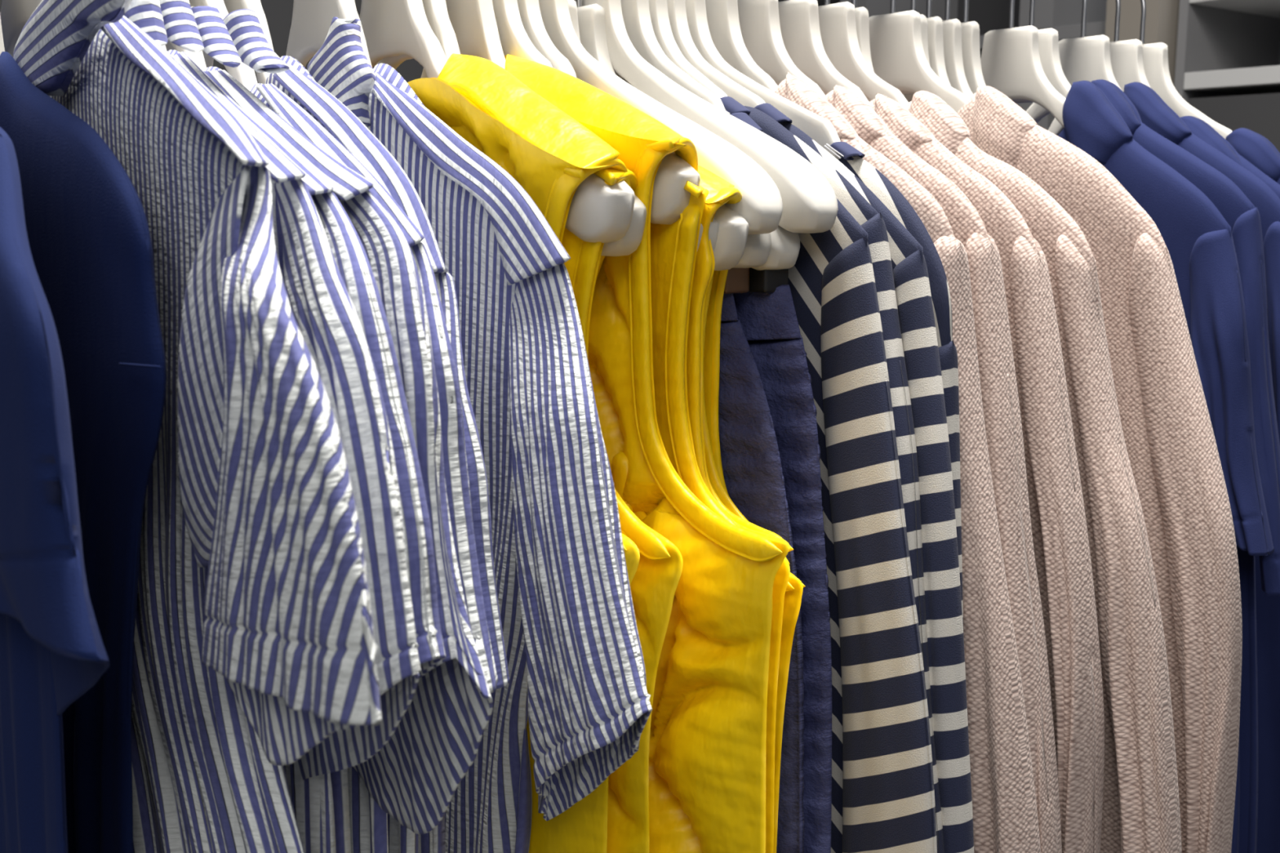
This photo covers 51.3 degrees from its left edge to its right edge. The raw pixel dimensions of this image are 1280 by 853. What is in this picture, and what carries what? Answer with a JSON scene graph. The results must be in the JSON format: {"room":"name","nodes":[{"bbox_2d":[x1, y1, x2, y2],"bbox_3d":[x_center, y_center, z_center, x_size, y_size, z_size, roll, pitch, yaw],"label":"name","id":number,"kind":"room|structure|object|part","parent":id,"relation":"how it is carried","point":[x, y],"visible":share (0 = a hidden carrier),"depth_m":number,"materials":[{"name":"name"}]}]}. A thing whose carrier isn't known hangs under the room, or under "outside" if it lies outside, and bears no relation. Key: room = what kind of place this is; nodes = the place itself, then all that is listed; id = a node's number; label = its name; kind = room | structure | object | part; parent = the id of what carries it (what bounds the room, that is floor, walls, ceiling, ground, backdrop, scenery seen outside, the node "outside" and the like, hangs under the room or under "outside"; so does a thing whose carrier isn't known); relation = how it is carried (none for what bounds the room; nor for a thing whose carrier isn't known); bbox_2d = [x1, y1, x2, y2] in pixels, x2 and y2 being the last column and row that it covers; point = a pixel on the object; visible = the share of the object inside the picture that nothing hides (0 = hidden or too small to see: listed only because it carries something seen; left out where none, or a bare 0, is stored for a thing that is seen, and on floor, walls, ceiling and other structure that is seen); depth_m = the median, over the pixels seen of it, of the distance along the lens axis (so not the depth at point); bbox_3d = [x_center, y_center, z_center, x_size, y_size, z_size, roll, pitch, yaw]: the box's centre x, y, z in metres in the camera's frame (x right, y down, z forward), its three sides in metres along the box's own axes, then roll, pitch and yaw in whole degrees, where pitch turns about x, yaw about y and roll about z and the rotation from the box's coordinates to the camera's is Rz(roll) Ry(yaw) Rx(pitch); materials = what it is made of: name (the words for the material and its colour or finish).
{"room":"clothing store","nodes":[
{"label":"clothing store","id":0,"kind":"room"},
{"bbox_2d":[0,0,786,83],"bbox_3d":[-0.757,-0.719,3.332,9.000,3.200,0.100,-7,12,-37],"label":"wall","id":1,"kind":"structure","parent":0,"point":[278,13],"depth_m":3.16,"materials":[{"name":"grey"}]},
{"bbox_2d":[1105,0,1179,84],"bbox_3d":[1.091,-0.635,2.842,0.200,3.200,0.120,-7,12,-37],"label":"wall","id":2,"kind":"structure","parent":0,"point":[1162,20],"depth_m":2.74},
{"bbox_2d":[1091,79,1279,852],"bbox_3d":[0.333,0.086,1.157,0.038,0.743,0.467,-7,12,-36],"label":"polo shirt","id":3,"kind":"object","parent":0,"point":[1243,218],"visible":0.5,"depth_m":0.98,"materials":[{"name":"fabric"}]},
{"bbox_3d":[0.843,1.227,1.585,9.000,0.050,6.700,-7,12,-37],"label":"floor","id":4,"kind":"structure","parent":0,"visible":0},
{"bbox_2d":[817,0,1106,130],"bbox_3d":[0.767,-0.354,3.573,0.380,2.400,1.300,-7,12,-37],"label":"wall","id":5,"kind":"structure","parent":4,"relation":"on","point":[1064,16],"depth_m":3.08,"materials":[{"name":"grey"}]},
{"bbox_3d":[0.689,-0.368,3.656,0.360,2.400,0.090,-7,12,-37],"label":"panel","id":6,"kind":"part","parent":5,"relation":"part of","materials":[{"name":"grey"}]},
{"bbox_3d":[0.909,-0.372,3.682,0.020,2.400,1.300,-7,12,-37],"label":"panel","id":7,"kind":"part","parent":5,"relation":"part of","materials":[{"name":"grey"}]},
{"bbox_3d":[0.760,-0.959,3.464,0.360,0.030,1.300,-7,12,-37],"label":"shelf","id":8,"kind":"part","parent":5,"relation":"part of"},
{"bbox_3d":[1.034,-0.294,3.221,0.360,2.400,0.090,-7,12,-37],"label":"panel","id":9,"kind":"part","parent":5,"relation":"part of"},
{"bbox_2d":[1173,0,1279,152],"bbox_3d":[1.792,-0.082,2.272,0.400,2.300,1.745,-7,12,-37],"label":"shelving unit","id":10,"kind":"object","parent":4,"relation":"on","point":[1228,60],"visible":0.25,"depth_m":2.73,"materials":[{"name":"grey"}]},
{"bbox_3d":[1.254,-0.195,2.936,0.380,2.300,0.020,-7,12,-37],"label":"panel","id":11,"kind":"part","parent":10,"relation":"part of","materials":[{"name":"grey"}]},
{"bbox_3d":[1.784,-0.612,2.176,0.380,0.034,1.705,-7,12,-37],"label":"shelf","id":12,"kind":"part","parent":10,"relation":"part of","materials":[{"name":"grey"}]},
{"bbox_3d":[1.537,-0.411,2.255,0.015,0.355,1.320,-7,12,-37],"label":"drawer","id":13,"kind":"part","parent":10,"relation":"part of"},
{"bbox_3d":[1.784,-0.780,2.147,0.380,0.034,1.705,-7,12,-37],"label":"shelf","id":14,"kind":"part","parent":10,"relation":"part of","materials":[{"name":"grey"}]},
{"bbox_3d":[1.942,-0.102,2.388,0.020,2.300,1.745,-7,12,-37],"label":"panel","id":15,"kind":"part","parent":10,"relation":"part of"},
{"bbox_3d":[0.121,0.434,1.070,2.600,1.685,0.028,-7,12,-37],"label":"rail","id":16,"kind":"object","parent":4,"relation":"on","visible":0},
{"bbox_2d":[0,16,4,54],"bbox_3d":[-0.310,-0.200,0.621,0.010,0.254,0.332,-7,12,-37],"label":"clothes hanger","id":17,"kind":"object","parent":16,"relation":"hanging from","point":[2,43],"visible":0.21,"depth_m":0.60,"materials":[{"name":"white plastic"}]},
{"bbox_2d":[0,51,166,852],"bbox_3d":[-0.298,0.183,0.668,0.027,0.715,0.475,-7,12,-37],"label":"t-shirt","id":18,"kind":"object","parent":17,"relation":"hanging from","point":[88,233],"visible":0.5,"depth_m":0.52,"materials":[{"name":"blue fabric"}]},
{"bbox_2d":[0,0,42,57],"bbox_3d":[-0.291,-0.224,0.633,0.010,0.256,0.492,-7,12,-37],"label":"clothes hanger","id":19,"kind":"object","parent":16,"relation":"hanging from","point":[15,14],"visible":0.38,"depth_m":0.65,"materials":[{"name":"white plastic"}]},
{"bbox_2d":[13,0,382,852],"bbox_3d":[-0.245,0.176,0.635,0.039,0.739,0.589,-7,12,-36],"label":"striped shirt","id":20,"kind":"object","parent":19,"relation":"hanging from","point":[255,645],"visible":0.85,"depth_m":0.46,"materials":[{"name":"fabric"}]},
{"bbox_2d":[168,40,206,71],"bbox_3d":[-0.246,-0.222,0.669,0.010,0.272,0.421,-7,12,-37],"label":"clothes hanger","id":21,"kind":"object","parent":16,"relation":"hanging from","point":[197,57],"visible":0.02,"depth_m":0.63,"materials":[{"name":"white plastic"}]},
{"bbox_2d":[191,5,493,852],"bbox_3d":[-0.215,0.172,0.690,0.038,0.731,0.538,-7,12,-36],"label":"striped shirt","id":22,"kind":"object","parent":21,"relation":"hanging from","point":[414,779],"visible":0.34,"depth_m":0.49,"materials":[{"name":"fabric"}]},
{"bbox_2d":[222,8,497,852],"bbox_3d":[-0.210,0.167,0.714,0.038,0.732,0.507,-7,12,-37],"label":"striped shirt","id":23,"kind":"object","parent":21,"relation":"hanging from","point":[243,26],"visible":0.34,"depth_m":0.50,"materials":[{"name":"fabric"}]},
{"bbox_2d":[165,0,257,89],"bbox_3d":[-0.230,-0.218,0.682,0.010,0.284,0.427,-7,12,-37],"label":"clothes hanger","id":24,"kind":"object","parent":16,"relation":"hanging from","point":[243,73],"visible":0.04,"depth_m":0.64,"materials":[{"name":"white plastic"}]},
{"bbox_2d":[202,0,274,84],"bbox_3d":[-0.214,-0.221,0.694,0.010,0.283,0.391,-7,12,-37],"label":"clothes hanger","id":25,"kind":"object","parent":16,"relation":"hanging from","point":[231,6],"visible":0.02,"depth_m":0.67,"materials":[{"name":"white plastic"}]},
{"bbox_2d":[264,55,510,852],"bbox_3d":[-0.201,0.169,0.740,0.034,0.719,0.478,-7,12,-36],"label":"striped shirt","id":26,"kind":"object","parent":25,"relation":"hanging from","point":[296,82],"visible":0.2,"depth_m":0.55,"materials":[{"name":"fabric"}]},
{"bbox_2d":[285,0,372,67],"bbox_3d":[-0.172,-0.224,0.726,0.010,0.287,0.434,-7,12,-37],"label":"clothes hanger","id":27,"kind":"object","parent":16,"relation":"hanging from","point":[311,21],"visible":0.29,"depth_m":0.73,"materials":[{"name":"white plastic"}]},
{"bbox_2d":[306,16,652,852],"bbox_3d":[-0.148,0.156,0.753,0.038,0.740,0.520,-7,12,-36],"label":"striped shirt","id":28,"kind":"object","parent":27,"relation":"hanging from","point":[575,657],"visible":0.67,"depth_m":0.58,"materials":[{"name":"fabric"}]},
{"bbox_2d":[360,0,635,243],"bbox_3d":[-0.140,-0.240,0.749,0.024,0.262,0.434,-7,12,-37],"label":"clothes hanger","id":29,"kind":"object","parent":16,"relation":"hanging from","point":[599,211],"visible":0.28,"depth_m":0.71,"materials":[{"name":"white plastic"}]},
{"bbox_2d":[407,53,639,852],"bbox_3d":[-0.120,0.084,0.765,0.060,0.578,0.406,-7,12,-37],"label":"vest","id":30,"kind":"object","parent":29,"relation":"hanging from","point":[551,153],"visible":0.12,"depth_m":0.64,"materials":[{"name":"fabric"}]},
{"bbox_2d":[373,0,646,256],"bbox_3d":[-0.128,-0.239,0.759,0.024,0.269,0.413,-7,12,-37],"label":"clothes hanger","id":31,"kind":"object","parent":16,"relation":"hanging from","point":[436,11],"visible":0.07,"depth_m":0.73,"materials":[{"name":"white plastic"}]},
{"bbox_2d":[431,77,682,852],"bbox_3d":[-0.104,0.086,0.770,0.060,0.572,0.418,-7,12,-37],"label":"vest","id":32,"kind":"object","parent":31,"relation":"hanging from","point":[653,586],"visible":0.1,"depth_m":0.62,"materials":[{"name":"fabric"}]},
{"bbox_3d":[-0.097,0.081,0.798,0.008,0.572,0.382,-7,12,-37],"label":"panel","id":33,"kind":"part","parent":32,"relation":"part of","materials":[{"name":"yellow fabric"}]},
{"bbox_2d":[420,0,700,224],"bbox_3d":[-0.104,-0.249,0.776,0.024,0.254,0.418,-7,12,-37],"label":"clothes hanger","id":34,"kind":"object","parent":16,"relation":"hanging from","point":[473,22],"visible":0.15,"depth_m":0.75,"materials":[{"name":"white plastic"}]},
{"bbox_2d":[504,53,793,852],"bbox_3d":[-0.069,0.080,0.774,0.060,0.583,0.454,-7,12,-37],"label":"vest","id":35,"kind":"object","parent":34,"relation":"hanging from","point":[707,767],"visible":0.2,"depth_m":0.64,"materials":[{"name":"fabric"}]},
{"bbox_3d":[-0.060,0.076,0.800,0.008,0.582,0.423,-7,12,-37],"label":"panel","id":36,"kind":"part","parent":35,"relation":"part of","materials":[{"name":"yellow fabric"}]},
{"bbox_3d":[-0.080,0.089,0.767,0.028,0.568,0.454,-7,12,-37],"label":"panel","id":37,"kind":"part","parent":35,"relation":"part of","materials":[{"name":"yellow fabric"}]},
{"bbox_2d":[492,0,719,251],"bbox_3d":[-0.090,-0.240,0.788,0.024,0.276,0.408,-7,12,-37],"label":"clothes hanger","id":38,"kind":"object","parent":16,"relation":"hanging from","point":[514,40],"visible":0.12,"depth_m":0.76,"materials":[{"name":"white plastic"}]},
{"bbox_2d":[650,180,790,852],"bbox_3d":[-0.053,0.094,0.800,0.046,0.547,0.437,-7,12,-37],"label":"vest","id":39,"kind":"object","parent":38,"relation":"hanging from","point":[673,246],"visible":0.07,"depth_m":0.65,"materials":[{"name":"fabric"}]},
{"bbox_3d":[-0.051,0.091,0.820,0.008,0.545,0.406,-7,12,-37],"label":"panel","id":40,"kind":"part","parent":39,"relation":"part of","materials":[{"name":"yellow fabric"}]},
{"bbox_2d":[517,0,748,271],"bbox_3d":[-0.079,-0.241,0.798,0.024,0.278,0.417,-7,12,-37],"label":"clothes hanger","id":41,"kind":"object","parent":16,"relation":"hanging from","point":[733,230],"visible":0.16,"depth_m":0.67,"materials":[{"name":"white plastic"}]},
{"bbox_2d":[686,164,805,852],"bbox_3d":[-0.051,0.091,0.805,0.062,0.551,0.431,-7,12,-37],"label":"vest","id":42,"kind":"object","parent":41,"relation":"hanging from","point":[721,192],"visible":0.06,"depth_m":0.66,"materials":[{"name":"fabric"}]},
{"bbox_3d":[-0.041,0.087,0.831,0.008,0.550,0.400,-7,12,-37],"label":"panel","id":43,"kind":"part","parent":42,"relation":"part of","materials":[{"name":"yellow fabric"}]},
{"bbox_2d":[538,0,782,234],"bbox_3d":[-0.062,-0.252,0.809,0.031,0.260,0.417,-7,12,-37],"label":"clothes hanger","id":44,"kind":"object","parent":16,"relation":"hanging from","point":[761,203],"visible":0.32,"depth_m":0.70,"materials":[{"name":"white plastic"}]},
{"bbox_2d":[567,0,771,293],"bbox_3d":[-0.054,-0.228,0.819,0.031,0.274,0.380,-7,12,-37],"label":"hanger","id":45,"kind":"object","parent":16,"relation":"hanging from","point":[757,246],"visible":0.08,"depth_m":0.70,"materials":[{"name":"white plastic"}]},
{"bbox_2d":[718,293,804,852],"bbox_3d":[-0.038,0.294,0.885,0.038,0.784,0.417,-7,12,-37],"label":"trousers","id":46,"kind":"object","parent":45,"relation":"hanging from","point":[751,463],"visible":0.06,"depth_m":0.71,"materials":[{"name":"fabric"}]},
{"bbox_2d":[614,0,726,111],"bbox_3d":[-0.013,-0.248,0.848,0.010,0.281,0.412,-7,12,-37],"label":"clothes hanger","id":47,"kind":"object","parent":16,"relation":"hanging from","point":[636,13],"visible":0.18,"depth_m":0.82,"materials":[{"name":"white plastic"}]},
{"bbox_2d":[730,111,937,852],"bbox_3d":[0.007,0.154,0.889,0.025,0.698,0.499,-7,12,-36],"label":"striped long sleeve top","id":48,"kind":"object","parent":47,"relation":"hanging from","point":[883,793],"visible":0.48,"depth_m":0.71,"materials":[{"name":"fabric"}]},
{"bbox_2d":[615,0,727,97],"bbox_3d":[-0.002,-0.254,0.857,0.010,0.272,0.398,-7,12,-37],"label":"clothes hanger","id":49,"kind":"object","parent":16,"relation":"hanging from","point":[659,13],"visible":0.17,"depth_m":0.83,"materials":[{"name":"white plastic"}]},
{"bbox_2d":[720,96,944,852],"bbox_3d":[0.016,0.146,0.900,0.024,0.711,0.491,-7,12,-36],"label":"striped long sleeve top","id":50,"kind":"object","parent":49,"relation":"hanging from","point":[872,221],"visible":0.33,"depth_m":0.71,"materials":[{"name":"fabric"}]},
{"bbox_2d":[575,0,799,293],"bbox_3d":[-0.038,-0.230,0.832,0.031,0.272,0.380,-7,12,-37],"label":"hanger","id":51,"kind":"object","parent":16,"relation":"hanging from","point":[783,255],"visible":0.15,"depth_m":0.71,"materials":[{"name":"white plastic"}]},
{"bbox_2d":[733,284,831,852],"bbox_3d":[-0.019,0.290,0.902,0.037,0.786,0.414,-7,12,-37],"label":"trousers","id":52,"kind":"object","parent":51,"relation":"hanging from","point":[769,322],"visible":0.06,"depth_m":0.72,"materials":[{"name":"fabric"}]},
{"bbox_2d":[620,0,764,107],"bbox_3d":[0.010,-0.248,0.867,0.010,0.288,0.435,-7,12,-37],"label":"clothes hanger","id":53,"kind":"object","parent":16,"relation":"hanging from","point":[677,11],"visible":0.11,"depth_m":0.83,"materials":[{"name":"white plastic"}]},
{"bbox_2d":[754,102,973,852],"bbox_3d":[0.030,0.147,0.907,0.024,0.706,0.499,-7,12,-37],"label":"striped long sleeve top","id":54,"kind":"object","parent":53,"relation":"hanging from","point":[942,588],"visible":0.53,"depth_m":0.71,"materials":[{"name":"fabric"}]},
{"bbox_2d":[573,0,838,233],"bbox_3d":[-0.031,-0.256,0.833,0.031,0.260,0.417,-7,12,-37],"label":"clothes hanger","id":55,"kind":"object","parent":16,"relation":"hanging from","point":[810,202],"visible":0.28,"depth_m":0.72,"materials":[{"name":"white plastic"}]},
{"bbox_2d":[705,0,777,91],"bbox_3d":[0.046,-0.257,0.894,0.010,0.278,0.408,-7,12,-37],"label":"clothes hanger","id":56,"kind":"object","parent":16,"relation":"hanging from","point":[722,15],"visible":0.16,"depth_m":0.87,"materials":[{"name":"white plastic"}]},
{"bbox_2d":[773,71,1040,852],"bbox_3d":[0.069,0.132,0.927,0.041,0.730,0.510,-7,12,-36],"label":"sweater","id":57,"kind":"object","parent":56,"relation":"hanging from","point":[1004,806],"visible":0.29,"depth_m":0.74,"materials":[{"name":"fabric"}]},
{"bbox_2d":[684,0,841,159],"bbox_3d":[0.024,-0.246,0.878,0.010,0.295,0.451,-7,12,-37],"label":"clothes hanger","id":58,"kind":"object","parent":16,"relation":"hanging from","point":[819,128],"visible":0.2,"depth_m":0.82,"materials":[{"name":"white plastic"}]},
{"bbox_2d":[824,141,963,622],"bbox_3d":[0.037,0.155,0.927,0.024,0.683,0.478,-7,12,-36],"label":"striped long sleeve top","id":59,"kind":"object","parent":58,"relation":"hanging from","point":[851,158],"visible":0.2,"depth_m":0.73,"materials":[{"name":"fabric"}]},
{"bbox_2d":[737,0,825,97],"bbox_3d":[0.075,-0.261,0.916,0.010,0.277,0.400,-7,12,-37],"label":"clothes hanger","id":60,"kind":"object","parent":16,"relation":"hanging from","point":[759,20],"visible":0.22,"depth_m":0.90,"materials":[{"name":"white plastic"}]},
{"bbox_2d":[823,84,1062,852],"bbox_3d":[0.094,0.130,0.955,0.040,0.723,0.497,-7,12,-36],"label":"sweater","id":61,"kind":"object","parent":60,"relation":"hanging from","point":[997,378],"visible":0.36,"depth_m":0.77,"materials":[{"name":"fabric"}]},
{"bbox_2d":[777,0,869,102],"bbox_3d":[0.105,-0.262,0.940,0.010,0.284,0.413,-7,12,-37],"label":"clothes hanger","id":62,"kind":"object","parent":16,"relation":"hanging from","point":[799,23],"visible":0.3,"depth_m":0.92,"materials":[{"name":"white plastic"}]},
{"bbox_2d":[867,93,1104,852],"bbox_3d":[0.124,0.128,0.979,0.041,0.720,0.497,-7,12,-36],"label":"sweater","id":63,"kind":"object","parent":62,"relation":"hanging from","point":[1062,555],"visible":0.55,"depth_m":0.79,"materials":[{"name":"fabric"}]},
{"bbox_2d":[823,0,874,101],"bbox_3d":[0.156,-0.280,0.977,0.031,0.260,0.192,-7,12,-37],"label":"clothes hanger","id":64,"kind":"object","parent":16,"relation":"hanging from","point":[862,22],"visible":0.06,"depth_m":0.97,"materials":[{"name":"white plastic"}]},
{"bbox_2d":[817,0,908,107],"bbox_3d":[0.134,-0.264,0.962,0.010,0.288,0.439,-7,12,-37],"label":"clothes hanger","id":65,"kind":"object","parent":16,"relation":"hanging from","point":[837,24],"visible":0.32,"depth_m":0.94,"materials":[{"name":"white plastic"}]},
{"bbox_2d":[905,90,1182,852],"bbox_3d":[0.164,0.125,0.988,0.041,0.723,0.531,-7,12,-36],"label":"sweater","id":66,"kind":"object","parent":65,"relation":"hanging from","point":[1140,810],"visible":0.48,"depth_m":0.80,"materials":[{"name":"fabric"}]},
{"bbox_2d":[900,0,929,95],"bbox_3d":[0.207,-0.287,1.017,0.031,0.260,0.192,-7,12,-37],"label":"clothes hanger","id":67,"kind":"object","parent":16,"relation":"hanging from","point":[913,2],"visible":0.05,"depth_m":1.01,"materials":[{"name":"white plastic"}]},
{"bbox_2d":[868,0,968,112],"bbox_3d":[0.189,-0.273,1.004,0.010,0.283,0.451,-7,12,-37],"label":"clothes hanger","id":68,"kind":"object","parent":16,"relation":"hanging from","point":[898,57],"visible":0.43,"depth_m":0.99,"materials":[{"name":"white plastic"}]},
{"bbox_2d":[957,85,1242,852],"bbox_3d":[0.216,0.114,1.033,0.041,0.728,0.522,-7,12,-36],"label":"sweater","id":69,"kind":"object","parent":68,"relation":"hanging from","point":[1169,437],"visible":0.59,"depth_m":0.84,"materials":[{"name":"fabric"}]},
{"bbox_2d":[903,0,951,102],"bbox_3d":[0.222,-0.289,1.028,0.031,0.260,0.192,-7,12,-37],"label":"clothes hanger","id":70,"kind":"object","parent":16,"relation":"hanging from","point":[935,24],"visible":0.12,"depth_m":1.02,"materials":[{"name":"white plastic"}]},
{"bbox_2d":[942,0,973,97],"bbox_3d":[0.239,-0.291,1.041,0.031,0.260,0.192,-7,12,-37],"label":"clothes hanger","id":71,"kind":"object","parent":16,"relation":"hanging from","point":[952,28],"visible":0.09,"depth_m":1.03,"materials":[{"name":"white plastic"}]},
{"bbox_2d":[960,0,986,93],"bbox_3d":[0.256,-0.293,1.054,0.031,0.260,0.192,-7,12,-37],"label":"clothes hanger","id":72,"kind":"object","parent":16,"relation":"hanging from","point":[971,29],"visible":0.09,"depth_m":1.04,"materials":[{"name":"white plastic"}]},
{"bbox_2d":[980,0,1066,128],"bbox_3d":[0.302,-0.290,1.091,0.010,0.278,0.377,-7,12,-37],"label":"clothes hanger","id":73,"kind":"object","parent":16,"relation":"hanging from","point":[1011,61],"visible":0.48,"depth_m":1.08,"materials":[{"name":"white plastic"}]},
{"bbox_2d":[1057,80,1274,852],"bbox_3d":[0.311,0.089,1.141,0.035,0.741,0.464,-7,12,-36],"label":"polo shirt","id":74,"kind":"object","parent":73,"relation":"hanging from","point":[1197,238],"visible":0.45,"depth_m":0.96,"materials":[{"name":"fabric"}]},
{"bbox_2d":[1012,0,1071,103],"bbox_3d":[0.323,-0.299,1.106,0.010,0.267,0.383,-7,12,-37],"label":"clothes hanger","id":75,"kind":"object","parent":16,"relation":"hanging from","point":[1048,39],"visible":0.17,"depth_m":1.08,"materials":[{"name":"white plastic"}]},
{"bbox_2d":[1025,0,1122,123],"bbox_3d":[0.381,-0.302,1.151,0.010,0.275,0.376,-7,12,-37],"label":"clothes hanger","id":76,"kind":"object","parent":16,"relation":"hanging from","point":[1084,58],"visible":0.27,"depth_m":1.14,"materials":[{"name":"white plastic"}]},
{"bbox_2d":[1123,81,1279,852],"bbox_3d":[0.389,0.077,1.202,0.038,0.745,0.462,-7,12,-36],"label":"polo shirt","id":77,"kind":"object","parent":76,"relation":"hanging from","point":[1154,113],"visible":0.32,"depth_m":1.07,"materials":[{"name":"fabric"}]},
{"bbox_2d":[1048,0,1150,135],"bbox_3d":[0.420,-0.306,1.182,0.010,0.278,0.358,-7,12,-37],"label":"clothes hanger","id":78,"kind":"object","parent":16,"relation":"hanging from","point":[1126,55],"visible":0.12,"depth_m":1.17,"materials":[{"name":"white plastic"}]},
{"bbox_2d":[1180,115,1279,198],"bbox_3d":[0.428,0.084,1.236,0.036,0.720,0.459,-7,12,-36],"label":"polo shirt","id":79,"kind":"object","parent":78,"relation":"hanging from","point":[1200,128],"visible":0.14,"depth_m":1.10,"materials":[{"name":"fabric"}]},
{"bbox_2d":[1139,0,1231,139],"bbox_3d":[0.452,-0.309,1.206,0.010,0.280,0.384,-7,12,-37],"label":"clothes hanger","id":80,"kind":"object","parent":16,"relation":"hanging from","point":[1155,55],"visible":0.25,"depth_m":1.18,"materials":[{"name":"white plastic"}]},
{"bbox_2d":[1226,128,1279,184],"bbox_3d":[0.464,0.086,1.255,0.037,0.710,0.473,-7,12,-36],"label":"polo shirt","id":81,"kind":"object","parent":80,"relation":"hanging from","point":[1255,148],"visible":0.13,"depth_m":1.11,"materials":[{"name":"fabric"}]},
{"bbox_3d":[-0.343,-0.215,0.593,0.010,0.260,0.284,-7,12,-37],"label":"clothes hanger","id":82,"kind":"object","parent":16,"relation":"hanging from","visible":0},
{"bbox_2d":[0,126,109,852],"bbox_3d":[-0.316,0.166,0.613,0.035,0.767,0.534,-7,12,-36],"label":"jacket","id":83,"kind":"object","parent":82,"relation":"hanging from","point":[52,651],"visible":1,"depth_m":0.40,"materials":[{"name":"blue fabric"}]},
{"bbox_3d":[-0.272,-0.222,0.648,0.010,0.266,0.441,-7,12,-37],"label":"clothes hanger","id":84,"kind":"object","parent":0,"visible":0},
{"bbox_2d":[124,0,421,852],"bbox_3d":[-0.238,0.174,0.665,0.037,0.734,0.551,-7,12,-37],"label":"striped shirt","id":85,"kind":"object","parent":84,"relation":"hanging from","point":[324,313],"visible":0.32,"depth_m":0.44,"materials":[{"name":"fabric"}]},
{"bbox_2d":[159,0,445,852],"bbox_3d":[-0.231,0.172,0.679,0.037,0.733,0.537,-7,12,-37],"label":"striped shirt","id":86,"kind":"object","parent":84,"relation":"hanging from","point":[351,259],"visible":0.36,"depth_m":0.45,"materials":[{"name":"fabric"}]}
]}

